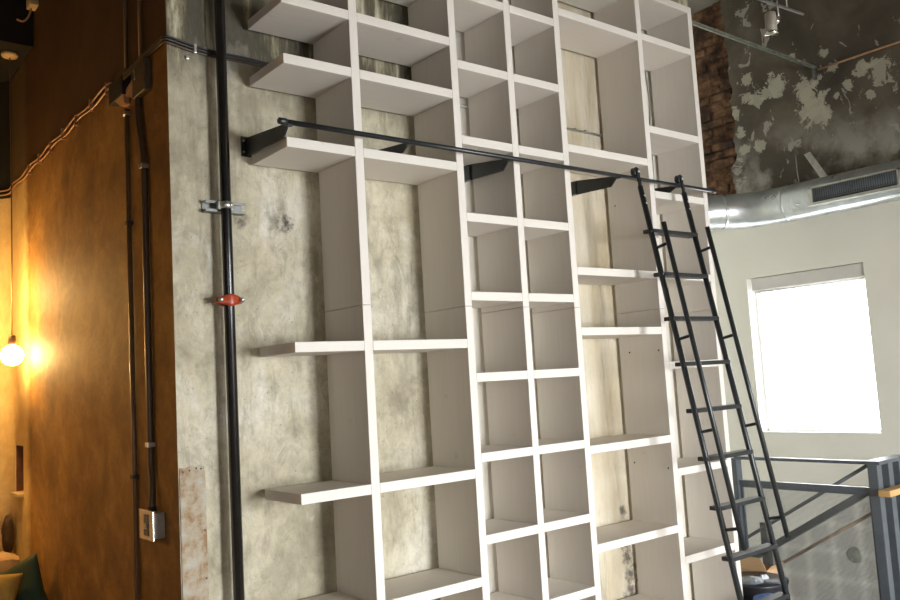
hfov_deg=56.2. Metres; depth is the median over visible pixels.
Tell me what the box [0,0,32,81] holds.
ceiling
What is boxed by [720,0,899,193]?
ceiling
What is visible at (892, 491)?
wood handrail
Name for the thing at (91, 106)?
tubes
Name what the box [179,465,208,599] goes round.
plate
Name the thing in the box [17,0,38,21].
cable
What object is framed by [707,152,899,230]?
air duct
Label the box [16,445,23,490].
board
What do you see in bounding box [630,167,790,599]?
library ladder
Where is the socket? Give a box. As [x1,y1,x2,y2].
[8,334,15,345]
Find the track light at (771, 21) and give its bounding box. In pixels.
[759,0,804,37]
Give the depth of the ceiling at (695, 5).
7.01 m
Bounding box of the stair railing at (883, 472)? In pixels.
[731,454,899,599]
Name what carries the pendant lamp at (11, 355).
hanging from the ceiling at (16, 36)
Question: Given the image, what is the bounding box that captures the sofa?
[0,552,20,572]
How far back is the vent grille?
5.64 m
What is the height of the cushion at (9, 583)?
0.264 m
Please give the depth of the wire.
6.34 m
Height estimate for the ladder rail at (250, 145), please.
0.089 m
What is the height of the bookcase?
3.649 m
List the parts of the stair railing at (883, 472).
post, rail, rail, infill frame, post, post, post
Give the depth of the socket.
4.73 m
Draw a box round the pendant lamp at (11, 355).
[1,50,23,365]
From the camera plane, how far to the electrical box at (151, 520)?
3.10 m
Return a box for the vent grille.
[807,168,899,206]
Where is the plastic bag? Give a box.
[742,576,763,584]
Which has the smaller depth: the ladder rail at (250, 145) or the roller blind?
the ladder rail at (250, 145)
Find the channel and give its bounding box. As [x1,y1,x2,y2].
[692,20,816,79]
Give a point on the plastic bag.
(749, 580)
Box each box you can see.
[109,75,130,106]
[126,57,150,98]
[139,506,164,541]
[740,557,783,573]
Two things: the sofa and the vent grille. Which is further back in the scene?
the vent grille
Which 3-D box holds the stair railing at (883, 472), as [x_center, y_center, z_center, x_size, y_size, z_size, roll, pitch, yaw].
[2.209,1.445,4.989,0.375,1.036,0.935,1,-7,-39]
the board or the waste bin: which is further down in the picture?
the waste bin
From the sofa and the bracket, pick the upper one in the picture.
the bracket
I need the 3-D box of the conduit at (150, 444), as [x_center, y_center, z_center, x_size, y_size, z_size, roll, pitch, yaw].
[-1.233,-0.909,3.345,0.036,3.402,0.107,1,-7,-39]
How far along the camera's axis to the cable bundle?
3.26 m
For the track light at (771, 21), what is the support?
hanging from the ceiling at (695, 5)
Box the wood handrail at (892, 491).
[878,485,899,496]
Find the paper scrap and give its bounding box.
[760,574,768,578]
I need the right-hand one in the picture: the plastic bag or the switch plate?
the plastic bag
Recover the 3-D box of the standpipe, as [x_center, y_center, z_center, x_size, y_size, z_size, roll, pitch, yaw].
[-0.843,-0.346,3.172,0.108,4.600,0.062,1,-7,-39]
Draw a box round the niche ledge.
[10,492,23,496]
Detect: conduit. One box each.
[122,0,139,599]
[134,0,155,506]
[460,104,602,136]
[817,40,899,70]
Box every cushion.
[0,553,47,599]
[0,573,22,599]
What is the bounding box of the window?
[755,279,880,433]
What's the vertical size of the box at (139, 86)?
0.130 m
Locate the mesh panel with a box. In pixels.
[748,465,879,599]
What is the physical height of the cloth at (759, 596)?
0.077 m
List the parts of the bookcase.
shelf, shelf, shelf, shelf, shelf, shelf, shelf, shelf, shelf, shelf, shelf, shelf, shelf, shelf, shelf, shelf, shelf, shelf, shelf, shelf, shelf, shelf, shelf, shelf, shelf, shelf, shelf, shelf, shelf, shelf, shelf, shelf, shelf, shelf, shelf, shelf, shelf, shelf, shelf, shelf, shelf, shelf, shelf, shelf, shelf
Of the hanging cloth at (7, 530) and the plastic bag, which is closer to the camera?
the plastic bag
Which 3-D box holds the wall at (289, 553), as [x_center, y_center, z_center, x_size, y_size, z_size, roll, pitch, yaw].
[-2.650,-0.201,3.570,8.700,4.600,2.765,1,-7,-39]
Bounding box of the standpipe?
[214,0,244,599]
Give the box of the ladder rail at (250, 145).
[240,117,716,195]
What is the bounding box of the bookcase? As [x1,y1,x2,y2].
[248,0,742,599]
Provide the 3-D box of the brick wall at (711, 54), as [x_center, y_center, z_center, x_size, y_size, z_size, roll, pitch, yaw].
[2.128,-1.543,7.190,0.256,1.813,1.395,1,-7,-39]
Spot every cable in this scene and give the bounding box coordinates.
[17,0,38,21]
[644,70,654,187]
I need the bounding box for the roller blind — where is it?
[751,263,864,293]
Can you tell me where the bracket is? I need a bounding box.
[202,200,245,215]
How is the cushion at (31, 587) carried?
on the sofa
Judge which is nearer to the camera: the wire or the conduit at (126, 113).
the conduit at (126, 113)
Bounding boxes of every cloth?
[1,515,14,552]
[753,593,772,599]
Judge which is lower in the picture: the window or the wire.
the window
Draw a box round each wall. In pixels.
[0,0,694,599]
[691,0,736,195]
[711,200,899,599]
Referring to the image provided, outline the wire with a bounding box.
[795,155,798,182]
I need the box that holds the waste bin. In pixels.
[741,571,788,599]
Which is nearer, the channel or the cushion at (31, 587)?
the cushion at (31, 587)
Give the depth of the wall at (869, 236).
6.17 m
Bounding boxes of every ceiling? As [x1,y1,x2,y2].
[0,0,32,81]
[688,0,719,14]
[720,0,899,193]
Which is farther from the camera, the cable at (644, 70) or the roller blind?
the roller blind
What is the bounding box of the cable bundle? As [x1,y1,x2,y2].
[123,34,268,79]
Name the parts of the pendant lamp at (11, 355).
cord, bulb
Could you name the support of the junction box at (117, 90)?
attached to the wall at (289, 553)
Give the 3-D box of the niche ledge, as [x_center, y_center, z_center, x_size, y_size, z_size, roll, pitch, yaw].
[-2.504,1.145,4.984,0.140,0.016,0.211,1,-7,-39]
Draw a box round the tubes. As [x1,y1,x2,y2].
[0,82,110,195]
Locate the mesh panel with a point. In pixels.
(762, 524)
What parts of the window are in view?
sill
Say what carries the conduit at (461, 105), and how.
attached to the wall at (289, 553)
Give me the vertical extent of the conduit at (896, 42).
0.025 m
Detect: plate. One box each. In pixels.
[143,514,148,536]
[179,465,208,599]
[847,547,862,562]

